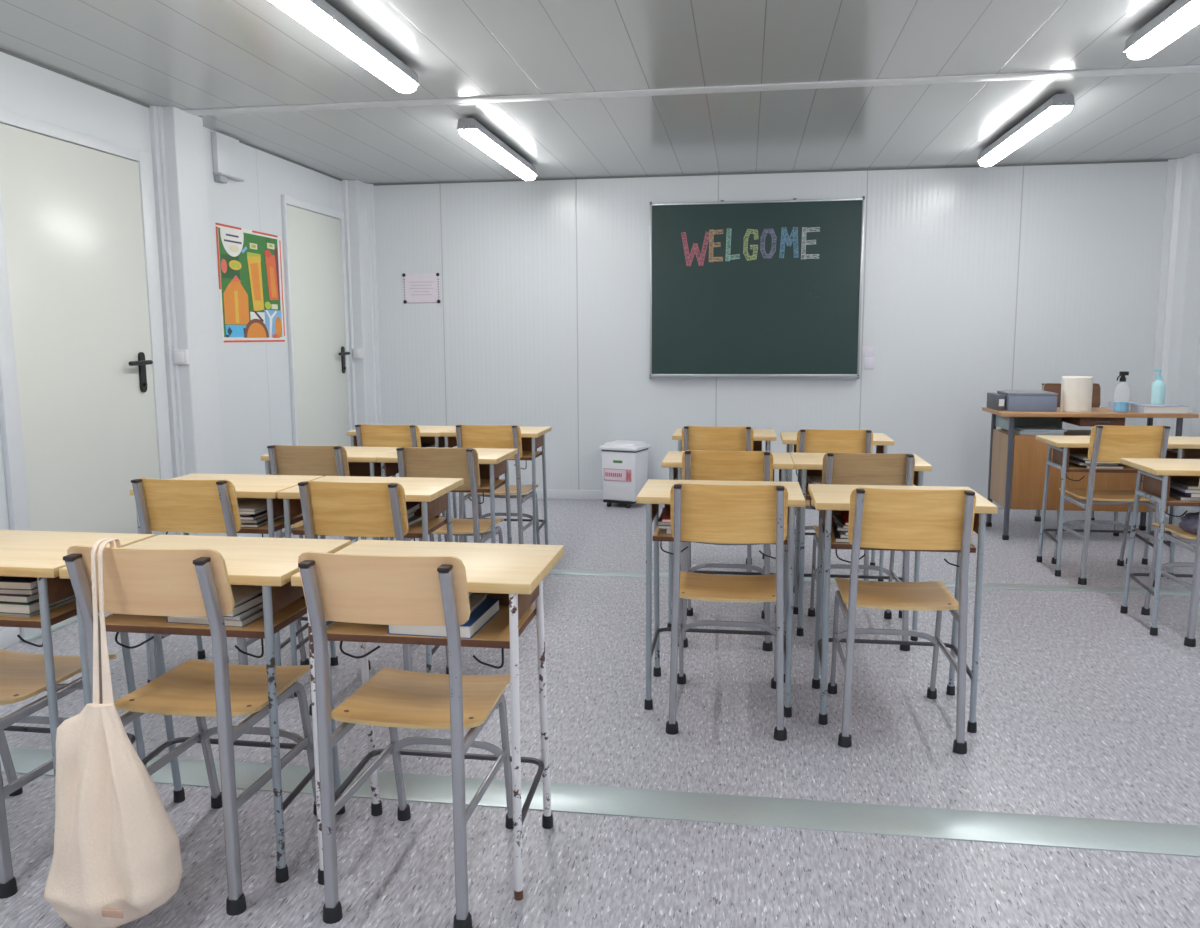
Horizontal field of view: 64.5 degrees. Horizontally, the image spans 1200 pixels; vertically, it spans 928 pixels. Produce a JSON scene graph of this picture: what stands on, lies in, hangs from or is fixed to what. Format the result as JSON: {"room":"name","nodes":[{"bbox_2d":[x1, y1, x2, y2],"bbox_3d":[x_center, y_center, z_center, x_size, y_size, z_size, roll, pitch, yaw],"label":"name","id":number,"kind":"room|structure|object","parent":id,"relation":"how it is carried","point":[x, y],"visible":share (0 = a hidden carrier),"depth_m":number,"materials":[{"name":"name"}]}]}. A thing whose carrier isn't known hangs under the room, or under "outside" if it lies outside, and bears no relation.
{"room":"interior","nodes":[
{"label":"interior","id":0,"kind":"room"},
{"bbox_2d":[0,52,342,630],"bbox_3d":[-2.733,-0.336,2.961,0.100,2.505,9.770,1,8,9],"label":"wall","id":1,"kind":"structure","parent":0,"point":[254,378],"depth_m":5.82,"materials":[{"name":"paint"}]},
{"bbox_2d":[0,627,19,648],"bbox_3d":[-2.960,1.124,1.224,0.014,0.078,5.910,1,8,9],"label":"baseboard","id":2,"kind":"structure","parent":1,"relation":"attached to","point":[8,637],"depth_m":4.05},
{"bbox_2d":[20,616,76,641],"bbox_3d":[-2.407,0.685,4.698,0.055,0.014,1.200,1,8,9],"label":"trim","id":3,"kind":"structure","parent":1,"relation":"attached to","point":[74,619],"depth_m":4.28,"materials":[{"name":"metal"}]},
{"bbox_2d":[0,48,149,107],"bbox_3d":[-2.887,-1.394,1.484,0.006,0.012,7.110,1,8,9],"label":"trim","id":4,"kind":"structure","parent":1,"relation":"attached to","point":[1,49],"depth_m":4.38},
{"bbox_2d":[0,108,176,637],"bbox_3d":[-2.401,-0.422,4.537,0.083,2.252,1.150,1,8,9],"label":"door","id":5,"kind":"structure","parent":1,"relation":"in","point":[84,411],"depth_m":4.43,"materials":[{"name":"white plastic"}]},
{"bbox_2d":[173,349,188,363],"bbox_3d":[-2.268,-0.579,5.142,0.076,0.080,0.032,1,8,9],"label":"light switch","id":6,"kind":"object","parent":1,"relation":"attached to","point":[181,356],"visible":1,"depth_m":5.13,"materials":[{"name":"white plastic"}]},
{"bbox_2d":[149,106,226,535],"bbox_3d":[-2.268,-0.648,5.269,0.120,2.504,0.305,1,8,9],"label":"pillar","id":7,"kind":"structure","parent":1,"relation":"attached to","point":[177,137],"depth_m":5.17,"materials":[{"name":"metal"}]},
{"bbox_2d":[211,132,244,182],"bbox_3d":[-2.223,-1.814,5.684,0.050,0.280,0.270,1,8,9],"label":"wall box","id":8,"kind":"object","parent":1,"relation":"attached to","point":[225,149],"visible":1,"depth_m":5.64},
{"bbox_2d":[215,223,286,342],"bbox_3d":[-2.200,-1.127,6.046,0.006,0.705,0.815,1,8,9],"label":"poster","id":9,"kind":"object","parent":1,"relation":"attached to","point":[250,262],"visible":1,"depth_m":6.01,"materials":[{"name":"paper"}]},
{"bbox_2d":[236,139,341,180],"bbox_3d":[-2.106,-2.083,6.574,0.006,0.012,1.560,1,8,9],"label":"trim","id":10,"kind":"structure","parent":1,"relation":"attached to","point":[242,142],"depth_m":6.45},
{"bbox_2d":[281,195,352,446],"bbox_3d":[-2.024,-0.755,6.994,0.083,2.252,0.965,1,8,9],"label":"door","id":11,"kind":"structure","parent":1,"relation":"in","point":[313,234],"depth_m":6.90,"materials":[{"name":"white plastic"}]},
{"bbox_2d":[341,180,381,429],"bbox_3d":[-1.889,-0.965,7.605,0.160,2.504,0.250,1,8,9],"label":"trim","id":12,"kind":"structure","parent":1,"relation":"attached to","point":[357,196],"depth_m":7.53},
{"bbox_2d":[0,497,1199,927],"bbox_3d":[0.388,0.992,2.662,6.400,0.080,9.970,1,8,9],"label":"floor","id":13,"kind":"structure","parent":0,"point":[1082,711],"depth_m":2.94,"materials":[{"name":"plastic"}]},
{"bbox_2d":[0,649,116,898],"bbox_3d":[-1.551,0.572,2.419,0.395,0.837,0.538,1,8,8],"label":"chair","id":14,"kind":"object","parent":13,"relation":"on","point":[22,675],"visible":0.62,"depth_m":2.41,"materials":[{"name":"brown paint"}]},
{"bbox_2d":[0,530,154,780],"bbox_3d":[-1.554,0.594,2.559,0.564,0.757,0.403,1,8,9],"label":"school desk","id":15,"kind":"object","parent":13,"relation":"on","point":[39,554],"visible":0.47,"depth_m":2.39,"materials":[{"name":"wood"}]},
{"bbox_2d":[0,598,75,617],"bbox_3d":[-1.483,0.360,2.472,0.191,0.008,0.214,1,8,11],"label":"notebook","id":16,"kind":"object","parent":15,"relation":"on","point":[73,599],"visible":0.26,"depth_m":2.37,"materials":[{"name":"paper"}]},
{"bbox_2d":[0,595,75,614],"bbox_3d":[-1.481,0.343,2.470,0.194,0.025,0.224,1,8,11],"label":"notebook","id":17,"kind":"object","parent":16,"relation":"on","point":[5,607],"visible":0.2,"depth_m":2.36,"materials":[{"name":"paper"}]},
{"bbox_2d":[0,594,38,603],"bbox_3d":[-1.495,0.321,2.469,0.204,0.018,0.205,1,8,12],"label":"notebook","id":18,"kind":"object","parent":17,"relation":"on","point":[26,599],"visible":0.17,"depth_m":2.36,"materials":[{"name":"paper"}]},
{"bbox_2d":[0,588,37,594],"bbox_3d":[-1.487,0.304,2.466,0.192,0.015,0.202,1,8,8],"label":"notebook","id":19,"kind":"object","parent":18,"relation":"on","point":[2,591],"visible":0.17,"depth_m":2.36,"materials":[{"name":"paper"}]},
{"bbox_2d":[0,576,37,589],"bbox_3d":[-1.487,0.286,2.461,0.202,0.020,0.214,1,8,8],"label":"notebook","id":20,"kind":"object","parent":19,"relation":"on","point":[6,582],"visible":0.26,"depth_m":2.35,"materials":[{"name":"paper"}]},
{"bbox_2d":[0,600,76,627],"bbox_3d":[-1.560,0.370,2.497,0.456,0.018,0.290,1,8,9],"label":"shelf","id":21,"kind":"object","parent":15,"relation":"attached to","point":[61,613],"depth_m":2.35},
{"bbox_2d":[63,545,316,915],"bbox_3d":[-0.959,0.572,2.343,0.365,0.852,0.537,1,8,8],"label":"chair","id":22,"kind":"object","parent":13,"relation":"on","point":[150,582],"visible":0.88,"depth_m":2.13,"materials":[{"name":"brown wood"}]},
{"bbox_2d":[44,538,182,927],"bbox_3d":[-1.064,0.598,2.048,0.289,0.856,0.202,4,9,27],"label":"tote bag","id":23,"kind":"object","parent":22,"relation":"hanging from","point":[116,860],"visible":0.98,"depth_m":2.02,"materials":[{"name":"fabric"}]},
{"bbox_2d":[59,535,350,882],"bbox_3d":[-0.980,0.603,2.470,0.564,0.757,0.403,1,8,9],"label":"school desk","id":24,"kind":"object","parent":13,"relation":"on","point":[268,563],"visible":0.6,"depth_m":2.31,"materials":[{"name":"brown wood"}]},
{"bbox_2d":[105,598,306,638],"bbox_3d":[-0.986,0.379,2.409,0.456,0.018,0.290,1,8,9],"label":"shelf","id":25,"kind":"object","parent":24,"relation":"attached to","point":[128,623],"depth_m":2.29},
{"bbox_2d":[166,608,263,626],"bbox_3d":[-0.929,0.365,2.379,0.204,0.016,0.202,1,8,12],"label":"notebook","id":26,"kind":"object","parent":24,"relation":"on","point":[258,614],"visible":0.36,"depth_m":2.29,"materials":[{"name":"paper"}]},
{"bbox_2d":[169,603,262,620],"bbox_3d":[-0.931,0.352,2.376,0.183,0.010,0.214,1,8,8],"label":"notebook","id":27,"kind":"object","parent":26,"relation":"on","point":[240,617],"visible":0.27,"depth_m":2.28,"materials":[{"name":"paper"}]},
{"bbox_2d":[223,593,262,616],"bbox_3d":[-0.939,0.336,2.373,0.196,0.022,0.217,1,8,13],"label":"notebook","id":28,"kind":"object","parent":27,"relation":"on","point":[256,600],"visible":0.11,"depth_m":2.31,"materials":[{"name":"paper"}]},
{"bbox_2d":[231,585,261,606],"bbox_3d":[-0.942,0.320,2.375,0.185,0.008,0.231,1,8,8],"label":"notebook","id":29,"kind":"object","parent":28,"relation":"on","point":[241,593],"visible":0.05,"depth_m":2.36,"materials":[{"name":"paper"}]},
{"bbox_2d":[131,478,308,680],"bbox_3d":[-1.384,0.430,3.513,0.390,0.825,0.530,1,8,9],"label":"chair","id":30,"kind":"object","parent":13,"relation":"on","point":[166,505],"visible":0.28,"depth_m":3.26,"materials":[{"name":"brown wood"}]},
{"bbox_2d":[130,473,322,682],"bbox_3d":[-1.404,0.444,3.666,0.564,0.757,0.403,1,8,9],"label":"school desk","id":31,"kind":"object","parent":13,"relation":"on","point":[246,485],"visible":0.3,"depth_m":3.54,"materials":[{"name":"brown wood"}]},
{"bbox_2d":[241,514,283,527],"bbox_3d":[-1.320,0.209,3.573,0.191,0.012,0.238,1,8,7],"label":"notebook","id":32,"kind":"object","parent":31,"relation":"on","point":[243,525],"visible":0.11,"depth_m":3.47,"materials":[{"name":"paper"}]},
{"bbox_2d":[236,514,302,533],"bbox_3d":[-1.410,0.221,3.604,0.488,0.018,0.290,1,8,9],"label":"shelf","id":33,"kind":"object","parent":31,"relation":"attached to","point":[278,524],"depth_m":3.45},
{"bbox_2d":[267,445,383,540],"bbox_3d":[-1.270,0.296,4.505,0.390,0.825,0.530,1,8,9],"label":"chair","id":34,"kind":"object","parent":13,"relation":"on","point":[323,461],"visible":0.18,"depth_m":4.24,"materials":[{"name":"grey paint"}]},
{"bbox_2d":[261,446,399,539],"bbox_3d":[-1.269,0.314,4.628,0.564,0.757,0.403,1,8,9],"label":"school desk","id":35,"kind":"object","parent":13,"relation":"on","point":[362,461],"visible":0.12,"depth_m":4.52,"materials":[{"name":"wood"}]},
{"bbox_2d":[278,476,463,696],"bbox_3d":[-0.835,0.453,3.580,0.564,0.757,0.403,1,8,9],"label":"school desk","id":36,"kind":"object","parent":13,"relation":"on","point":[433,494],"visible":0.46,"depth_m":3.46,"materials":[{"name":"wood"}]},
{"bbox_2d":[292,517,445,537],"bbox_3d":[-0.841,0.229,3.518,0.488,0.018,0.290,1,8,9],"label":"shelf","id":37,"kind":"object","parent":36,"relation":"attached to","point":[415,530],"depth_m":3.42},
{"bbox_2d":[298,481,448,715],"bbox_3d":[-0.793,0.438,3.433,0.390,0.825,0.530,1,8,9],"label":"chair","id":38,"kind":"object","parent":13,"relation":"on","point":[354,509],"visible":0.36,"depth_m":3.18,"materials":[{"name":"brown wood"}]},
{"bbox_2d":[355,424,446,541],"bbox_3d":[-1.134,0.163,5.490,0.390,0.825,0.530,1,8,9],"label":"chair","id":39,"kind":"object","parent":13,"relation":"on","point":[367,435],"visible":0.15,"depth_m":5.22,"materials":[{"name":"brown wood"}]},
{"bbox_2d":[347,426,457,541],"bbox_3d":[-1.162,0.164,5.734,0.564,0.757,0.403,1,8,9],"label":"school desk","id":40,"kind":"object","parent":13,"relation":"on","point":[428,434],"visible":0.12,"depth_m":5.59,"materials":[{"name":"wood"}]},
{"bbox_2d":[298,551,512,927],"bbox_3d":[-0.425,0.579,2.267,0.365,0.852,0.537,1,8,9],"label":"chair","id":41,"kind":"object","parent":13,"relation":"on","point":[350,588],"visible":1,"depth_m":2.07,"materials":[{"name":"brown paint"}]},
{"bbox_2d":[291,540,563,900],"bbox_3d":[-0.401,0.610,2.389,0.564,0.757,0.403,1,8,9],"label":"school desk","id":42,"kind":"object","parent":13,"relation":"on","point":[514,574],"visible":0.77,"depth_m":2.28,"materials":[{"name":"brown wood"}]},
{"bbox_2d":[326,605,535,648],"bbox_3d":[-0.407,0.387,2.328,0.456,0.018,0.290,1,8,9],"label":"shelf","id":43,"kind":"object","parent":42,"relation":"attached to","point":[496,633],"depth_m":2.21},
{"bbox_2d":[388,598,500,638],"bbox_3d":[-0.371,0.366,2.297,0.200,0.030,0.235,1,8,11],"label":"notebook","id":44,"kind":"object","parent":42,"relation":"on","point":[479,617],"visible":0.41,"depth_m":2.20,"materials":[{"name":"paper"}]},
{"bbox_2d":[469,594,486,611],"bbox_3d":[-0.393,0.346,2.297,0.180,0.008,0.235,1,8,10],"label":"notebook","id":45,"kind":"object","parent":44,"relation":"on","point":[475,600],"visible":0.16,"depth_m":2.35,"materials":[{"name":"paper"}]},
{"bbox_2d":[377,447,517,543],"bbox_3d":[-0.710,0.322,4.543,0.564,0.757,0.403,1,8,9],"label":"school desk","id":46,"kind":"object","parent":13,"relation":"on","point":[493,462],"visible":0.35,"depth_m":4.42,"materials":[{"name":"wood"}]},
{"bbox_2d":[450,479,504,492],"bbox_3d":[-0.716,0.099,4.482,0.488,0.018,0.290,1,8,9],"label":"shelf","id":47,"kind":"object","parent":46,"relation":"attached to","point":[485,486],"depth_m":4.37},
{"bbox_2d":[396,447,503,543],"bbox_3d":[-0.672,0.308,4.394,0.390,0.825,0.530,1,8,9],"label":"chair","id":48,"kind":"object","parent":13,"relation":"on","point":[463,463],"visible":0.44,"depth_m":4.14,"materials":[{"name":"brown wood"}]},
{"bbox_2d":[441,426,550,544],"bbox_3d":[-0.601,0.171,5.660,0.564,0.757,0.403,1,8,9],"label":"school desk","id":49,"kind":"object","parent":13,"relation":"on","point":[532,438],"visible":0.3,"depth_m":5.57,"materials":[{"name":"wood"}]},
{"bbox_2d":[508,451,541,459],"bbox_3d":[-0.607,-0.052,5.598,0.488,0.018,0.290,1,8,9],"label":"shelf","id":50,"kind":"object","parent":49,"relation":"attached to","point":[526,455],"depth_m":5.50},
{"bbox_2d":[456,425,539,544],"bbox_3d":[-0.575,0.166,5.440,0.390,0.825,0.530,1,8,9],"label":"chair","id":51,"kind":"object","parent":13,"relation":"on","point":[467,436],"visible":0.59,"depth_m":5.20,"materials":[{"name":"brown wood"}]},
{"bbox_2d":[0,747,1199,856],"bbox_3d":[0.384,0.954,2.627,6.200,0.004,0.160,1,8,9],"label":"floor strip","id":52,"kind":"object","parent":13,"relation":"on","point":[982,826],"depth_m":2.61,"materials":[{"name":"metal"}]},
{"bbox_2d":[599,440,650,507],"bbox_3d":[0.194,0.074,7.335,0.312,0.494,0.290,3,8,25],"label":"waste bin","id":53,"kind":"object","parent":13,"relation":"on","point":[624,462],"visible":0.89,"depth_m":7.22,"materials":[{"name":"white plastic"}]},
{"bbox_2d":[681,426,752,571],"bbox_3d":[0.641,0.189,5.178,0.395,0.837,0.538,1,8,9],"label":"chair","id":54,"kind":"object","parent":13,"relation":"on","point":[703,438],"visible":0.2,"depth_m":4.91,"materials":[{"name":"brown wood"}]},
{"bbox_2d":[636,479,804,717],"bbox_3d":[0.434,0.464,3.443,0.564,0.757,0.403,1,8,9],"label":"school desk","id":55,"kind":"object","parent":13,"relation":"on","point":[655,492],"visible":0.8,"depth_m":3.31,"materials":[{"name":"wood"}]},
{"bbox_2d":[653,526,786,544],"bbox_3d":[0.428,0.241,3.381,0.456,0.018,0.290,1,8,9],"label":"shelf","id":56,"kind":"object","parent":55,"relation":"attached to","point":[660,534],"depth_m":3.27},
{"bbox_2d":[672,429,776,569],"bbox_3d":[0.707,0.196,5.421,0.564,0.757,0.403,1,8,9],"label":"school desk","id":57,"kind":"object","parent":13,"relation":"on","point":[759,435],"visible":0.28,"depth_m":5.25,"materials":[{"name":"wood"}]},
{"bbox_2d":[678,450,772,650],"bbox_3d":[0.553,0.330,4.134,0.395,0.837,0.538,1,8,9],"label":"chair","id":58,"kind":"object","parent":13,"relation":"on","point":[696,464],"visible":0.48,"depth_m":3.88,"materials":[{"name":"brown wood"}]},
{"bbox_2d":[666,483,787,740],"bbox_3d":[0.441,0.448,3.263,0.395,0.837,0.538,1,8,9],"label":"chair","id":59,"kind":"object","parent":13,"relation":"on","point":[754,514],"visible":1,"depth_m":3.04,"materials":[{"name":"yellow wood"}]},
{"bbox_2d":[661,451,793,626],"bbox_3d":[0.577,0.344,4.328,0.564,0.757,0.403,1,8,9],"label":"school desk","id":60,"kind":"object","parent":13,"relation":"on","point":[782,461],"visible":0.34,"depth_m":4.20,"materials":[{"name":"wood"}]},
{"bbox_2d":[793,429,872,592],"bbox_3d":[1.198,0.214,4.973,0.395,0.837,0.538,1,8,9],"label":"chair","id":61,"kind":"object","parent":13,"relation":"on","point":[808,440],"visible":0.28,"depth_m":4.71,"materials":[{"name":"yellow wood"}]},
{"bbox_2d":[780,432,893,581],"bbox_3d":[1.268,0.226,5.181,0.564,0.757,0.403,1,8,9],"label":"school desk","id":62,"kind":"object","parent":13,"relation":"on","point":[880,440],"visible":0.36,"depth_m":5.01,"materials":[{"name":"wood"}]},
{"bbox_2d":[790,452,931,640],"bbox_3d":[1.137,0.352,4.249,0.564,0.757,0.403,1,8,9],"label":"school desk","id":63,"kind":"object","parent":13,"relation":"on","point":[813,462],"visible":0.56,"depth_m":4.12,"materials":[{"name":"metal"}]},
{"bbox_2d":[808,452,914,650],"bbox_3d":[1.123,0.334,4.122,0.390,0.825,0.530,1,8,8],"label":"chair","id":64,"kind":"object","parent":13,"relation":"on","point":[837,468],"visible":0.37,"depth_m":3.87,"materials":[{"name":"brown wood"}]},
{"bbox_2d":[548,569,1199,595],"bbox_3d":[0.768,0.615,5.133,6.200,0.004,0.105,1,8,9],"label":"trim","id":65,"kind":"structure","parent":13,"relation":"on","point":[552,571],"depth_m":4.92,"materials":[{"name":"metal"}]},
{"bbox_2d":[827,487,975,753],"bbox_3d":[0.985,0.459,3.158,0.395,0.837,0.538,1,8,9],"label":"chair","id":66,"kind":"object","parent":13,"relation":"on","point":[907,519],"visible":1,"depth_m":2.94,"materials":[{"name":"yellow wood"}]},
{"bbox_2d":[808,484,997,732],"bbox_3d":[1.016,0.479,3.308,0.564,0.757,0.403,1,8,9],"label":"school desk","id":67,"kind":"object","parent":13,"relation":"on","point":[829,499],"visible":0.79,"depth_m":3.18,"materials":[{"name":"wood"}]},
{"bbox_2d":[824,527,975,552],"bbox_3d":[1.010,0.256,3.246,0.456,0.018,0.290,1,8,9],"label":"shelf","id":68,"kind":"object","parent":67,"relation":"attached to","point":[832,544],"depth_m":3.12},
{"bbox_2d":[1034,383,1118,535],"bbox_3d":[3.205,-0.047,6.367,0.395,0.961,0.538,1,8,9],"label":"chair","id":69,"kind":"object","parent":13,"relation":"on","point":[1050,387],"visible":0.15,"depth_m":6.54,"materials":[{"name":"grey paint"}]},
{"bbox_2d":[982,407,1198,543],"bbox_3d":[3.104,0.059,6.141,1.130,0.812,0.520,1,8,9],"label":"desk","id":70,"kind":"object","parent":13,"relation":"on","point":[1027,470],"visible":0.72,"depth_m":5.97,"materials":[{"name":"brown wood"}]},
{"bbox_2d":[986,393,1004,410],"bbox_3d":[2.588,-0.409,6.217,0.044,0.100,0.292,1,8,9],"label":"ring binder","id":71,"kind":"object","parent":70,"relation":"on","point":[995,401],"visible":1,"depth_m":6.14,"materials":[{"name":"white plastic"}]},
{"bbox_2d":[997,390,1057,411],"bbox_3d":[2.758,-0.409,6.151,0.294,0.116,0.294,1,8,9],"label":"box file","id":72,"kind":"object","parent":70,"relation":"on","point":[1036,401],"visible":0.93,"depth_m":6.01,"materials":[{"name":"cardboard"}]},
{"bbox_2d":[1014,426,1066,434],"bbox_3d":[2.808,-0.215,6.098,0.280,0.031,0.250,1,8,9],"label":"pile","id":73,"kind":"object","parent":70,"relation":"on","point":[1022,430],"visible":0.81,"depth_m":6.00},
{"bbox_2d":[997,429,1090,435],"bbox_3d":[2.965,-0.195,6.128,0.678,0.016,0.400,1,8,9],"label":"shelf","id":74,"kind":"object","parent":70,"relation":"attached to","point":[1000,432],"depth_m":6.09,"materials":[{"name":"grey metal"}]},
{"bbox_2d":[1060,376,1092,411],"bbox_3d":[3.001,-0.444,6.018,0.208,0.218,0.186,1,8,9],"label":"paper towel roll","id":75,"kind":"object","parent":70,"relation":"on","point":[1076,391],"visible":1,"depth_m":5.95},
{"bbox_2d":[1113,371,1128,411],"bbox_3d":[3.256,-0.451,5.931,0.086,0.252,0.086,1,8,9],"label":"spray bottle","id":76,"kind":"object","parent":70,"relation":"on","point":[1118,406],"visible":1,"depth_m":5.91,"materials":[{"name":"clear plastic"}]},
{"bbox_2d":[1150,370,1165,403],"bbox_3d":[3.573,-0.475,6.083,0.080,0.257,0.080,1,8,9],"label":"sanitizer bottle","id":77,"kind":"object","parent":70,"relation":"on","point":[1158,388],"visible":0.88,"depth_m":6.06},
{"bbox_2d":[1131,404,1189,413],"bbox_3d":[3.472,-0.343,5.897,0.260,0.045,0.190,1,8,9],"label":"folder","id":78,"kind":"object","parent":70,"relation":"on","point":[1140,408],"visible":1,"depth_m":5.82,"materials":[{"name":"paper"}]},
{"bbox_2d":[1035,435,1172,576],"bbox_3d":[2.741,0.226,5.243,0.564,0.725,0.403,1,8,9],"label":"school desk","id":79,"kind":"object","parent":13,"relation":"on","point":[1063,446],"visible":0.54,"depth_m":5.16,"materials":[{"name":"brown wood"}]},
{"bbox_2d":[1066,462,1137,472],"bbox_3d":[2.735,0.018,5.184,0.456,0.018,0.290,1,8,9],"label":"shelf","id":80,"kind":"object","parent":79,"relation":"attached to","point":[1071,467],"depth_m":5.06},
{"bbox_2d":[1051,425,1170,586],"bbox_3d":[2.727,0.189,5.095,0.395,0.837,0.538,1,8,9],"label":"chair","id":81,"kind":"object","parent":13,"relation":"on","point":[1108,443],"visible":0.88,"depth_m":4.88,"materials":[{"name":"yellow wood"}]},
{"bbox_2d":[1120,458,1199,635],"bbox_3d":[2.670,0.362,4.232,0.564,0.725,0.403,1,8,9],"label":"school desk","id":82,"kind":"object","parent":13,"relation":"on","point":[1158,473],"visible":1,"depth_m":4.16,"materials":[{"name":"metal"}]},
{"bbox_2d":[1166,496,1199,506],"bbox_3d":[2.664,0.154,4.173,0.456,0.018,0.290,1,8,9],"label":"shelf","id":83,"kind":"object","parent":82,"relation":"attached to","point":[1170,501],"depth_m":4.06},
{"bbox_2d":[1169,491,1199,500],"bbox_3d":[2.603,0.137,4.171,0.186,0.016,0.219,1,8,10],"label":"notebook","id":84,"kind":"object","parent":82,"relation":"on","point":[1171,494],"visible":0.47,"depth_m":4.09,"materials":[{"name":"paper"}]},
{"bbox_2d":[1170,487,1199,497],"bbox_3d":[2.624,0.120,4.158,0.192,0.020,0.226,0,8,5],"label":"notebook","id":85,"kind":"object","parent":84,"relation":"on","point":[1190,495],"visible":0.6,"depth_m":4.08,"materials":[{"name":"paper"}]},
{"bbox_2d":[1170,484,1199,492],"bbox_3d":[2.612,0.104,4.151,0.192,0.012,0.224,1,8,9],"label":"notebook","id":86,"kind":"object","parent":85,"relation":"on","point":[1184,490],"visible":0.47,"depth_m":4.08,"materials":[{"name":"paper"}]},
{"bbox_2d":[1170,479,1198,489],"bbox_3d":[2.621,0.091,4.150,0.185,0.014,0.200,1,8,9],"label":"notebook","id":87,"kind":"object","parent":86,"relation":"on","point":[1187,484],"visible":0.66,"depth_m":4.14,"materials":[{"name":"paper"}]},
{"bbox_2d":[1141,480,1199,646],"bbox_3d":[2.676,0.322,4.106,0.395,0.837,0.538,1,8,9],"label":"chair","id":88,"kind":"object","parent":13,"relation":"on","point":[1190,640],"visible":0.77,"depth_m":4.06,"materials":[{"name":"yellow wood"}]},
{"bbox_2d":[1178,512,1198,533],"bbox_3d":[2.665,0.246,4.114,0.276,0.096,0.251,1,8,9],"label":"cloth bundle","id":89,"kind":"object","parent":88,"relation":"on","point":[1189,523],"visible":0.92,"depth_m":4.11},
{"bbox_2d":[1142,436,1199,578],"bbox_3d":[3.305,0.232,5.171,0.564,0.725,0.403,1,8,9],"label":"school desk","id":90,"kind":"object","parent":13,"relation":"on","point":[1184,447],"visible":0.34,"depth_m":5.12,"materials":[{"name":"wood"}]},
{"bbox_2d":[0,0,1199,183],"bbox_3d":[0.374,-1.570,2.317,6.400,0.080,9.970,1,8,9],"label":"ceiling","id":91,"kind":"structure","parent":0,"point":[181,54],"depth_m":4.44,"materials":[{"name":"metal"}]},
{"bbox_2d":[268,0,418,92],"bbox_3d":[-0.991,-1.632,3.548,0.112,0.110,1.571,1,8,9],"label":"ceiling lamp","id":92,"kind":"object","parent":91,"relation":"attached to","point":[319,16],"visible":1,"depth_m":3.61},
{"bbox_2d":[457,118,537,179],"bbox_3d":[-0.617,-1.962,5.987,0.112,0.110,1.571,1,8,9],"label":"ceiling lamp","id":93,"kind":"object","parent":91,"relation":"attached to","point":[470,129],"visible":1,"depth_m":5.70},
{"bbox_2d":[183,65,1199,115],"bbox_3d":[0.735,-1.845,4.670,6.200,0.006,0.110,1,8,9],"label":"trim","id":94,"kind":"structure","parent":91,"relation":"attached to","point":[1189,68],"depth_m":4.68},
{"bbox_2d":[977,93,1074,166],"bbox_3d":[2.438,-1.917,5.525,0.112,0.110,1.571,1,8,9],"label":"ceiling lamp","id":95,"kind":"object","parent":91,"relation":"attached to","point":[1057,106],"visible":1,"depth_m":5.23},
{"bbox_2d":[1123,0,1199,59],"bbox_3d":[2.064,-1.586,3.086,0.112,0.110,1.571,1,8,9],"label":"ceiling lamp","id":96,"kind":"object","parent":91,"relation":"attached to","point":[1180,16],"visible":1,"depth_m":3.54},
{"bbox_2d":[374,162,1167,497],"bbox_3d":[1.123,-0.944,7.325,6.400,2.505,0.100,1,8,9],"label":"wall","id":97,"kind":"structure","parent":0,"point":[977,282],"depth_m":7.22,"materials":[{"name":"paint"}]},
{"bbox_2d":[402,273,440,303],"bbox_3d":[-1.429,-1.403,7.596,0.312,0.241,0.012,1,8,9],"label":"note","id":98,"kind":"object","parent":97,"relation":"attached to","point":[424,288],"visible":1,"depth_m":7.60,"materials":[{"name":"paper"}]},
{"bbox_2d":[450,489,1010,507],"bbox_3d":[1.111,0.266,7.432,5.840,0.078,0.014,1,8,9],"label":"baseboard","id":99,"kind":"structure","parent":97,"relation":"attached to","point":[551,493],"depth_m":7.63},
{"bbox_2d":[649,196,864,378],"bbox_3d":[1.163,-1.316,7.177,1.587,1.337,0.077,1,8,9],"label":"chalkboard","id":100,"kind":"object","parent":97,"relation":"attached to","point":[765,288],"visible":1,"depth_m":7.19,"materials":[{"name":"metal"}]},
{"bbox_2d":[650,376,858,377],"bbox_3d":[1.167,-0.669,7.264,1.575,0.014,0.077,1,8,9],"label":"chalk tray","id":101,"kind":"object","parent":100,"relation":"on","point":[650,376],"depth_m":7.21,"materials":[{"name":"metal"}]},
{"bbox_2d":[373,160,1167,185],"bbox_3d":[1.108,-2.172,7.106,6.198,0.012,0.006,1,8,9],"label":"trim","id":102,"kind":"structure","parent":97,"relation":"attached to","point":[1139,160],"depth_m":7.06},
{"bbox_2d":[862,346,873,368],"bbox_3d":[2.017,-0.802,7.151,0.087,0.170,0.008,1,8,9],"label":"paper tag","id":103,"kind":"object","parent":97,"relation":"attached to","point":[867,351],"visible":1,"depth_m":7.15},
{"bbox_2d":[1185,326,1199,511],"bbox_3d":[3.495,-0.243,2.018,0.100,2.505,9.770,1,8,9],"label":"wall","id":104,"kind":"structure","parent":0,"point":[1195,431],"depth_m":6.59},
{"bbox_2d":[1152,153,1199,516],"bbox_3d":[4.069,-0.877,6.713,0.190,2.504,0.230,1,8,9],"label":"trim","id":105,"kind":"structure","parent":104,"relation":"attached to","point":[1178,306],"depth_m":6.65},
{"bbox_3d":[-1.346,0.170,3.577,0.184,0.008,0.205,1,8,12],"label":"notebook","id":106,"kind":"object","parent":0,"visible":0},
{"bbox_2d":[239,507,266,514],"bbox_3d":[-1.323,0.161,3.561,0.186,0.012,0.218,1,8,9],"label":"notebook","id":107,"kind":"object","parent":106,"relation":"on","point":[263,509],"visible":0.11,"depth_m":3.45,"materials":[{"name":"paper"}]},
{"bbox_2d":[237,498,266,510],"bbox_3d":[-1.323,0.150,3.572,0.194,0.006,0.240,1,8,11],"label":"notebook","id":108,"kind":"object","parent":107,"relation":"on","point":[244,504],"visible":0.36,"depth_m":3.54,"materials":[{"name":"paper"}]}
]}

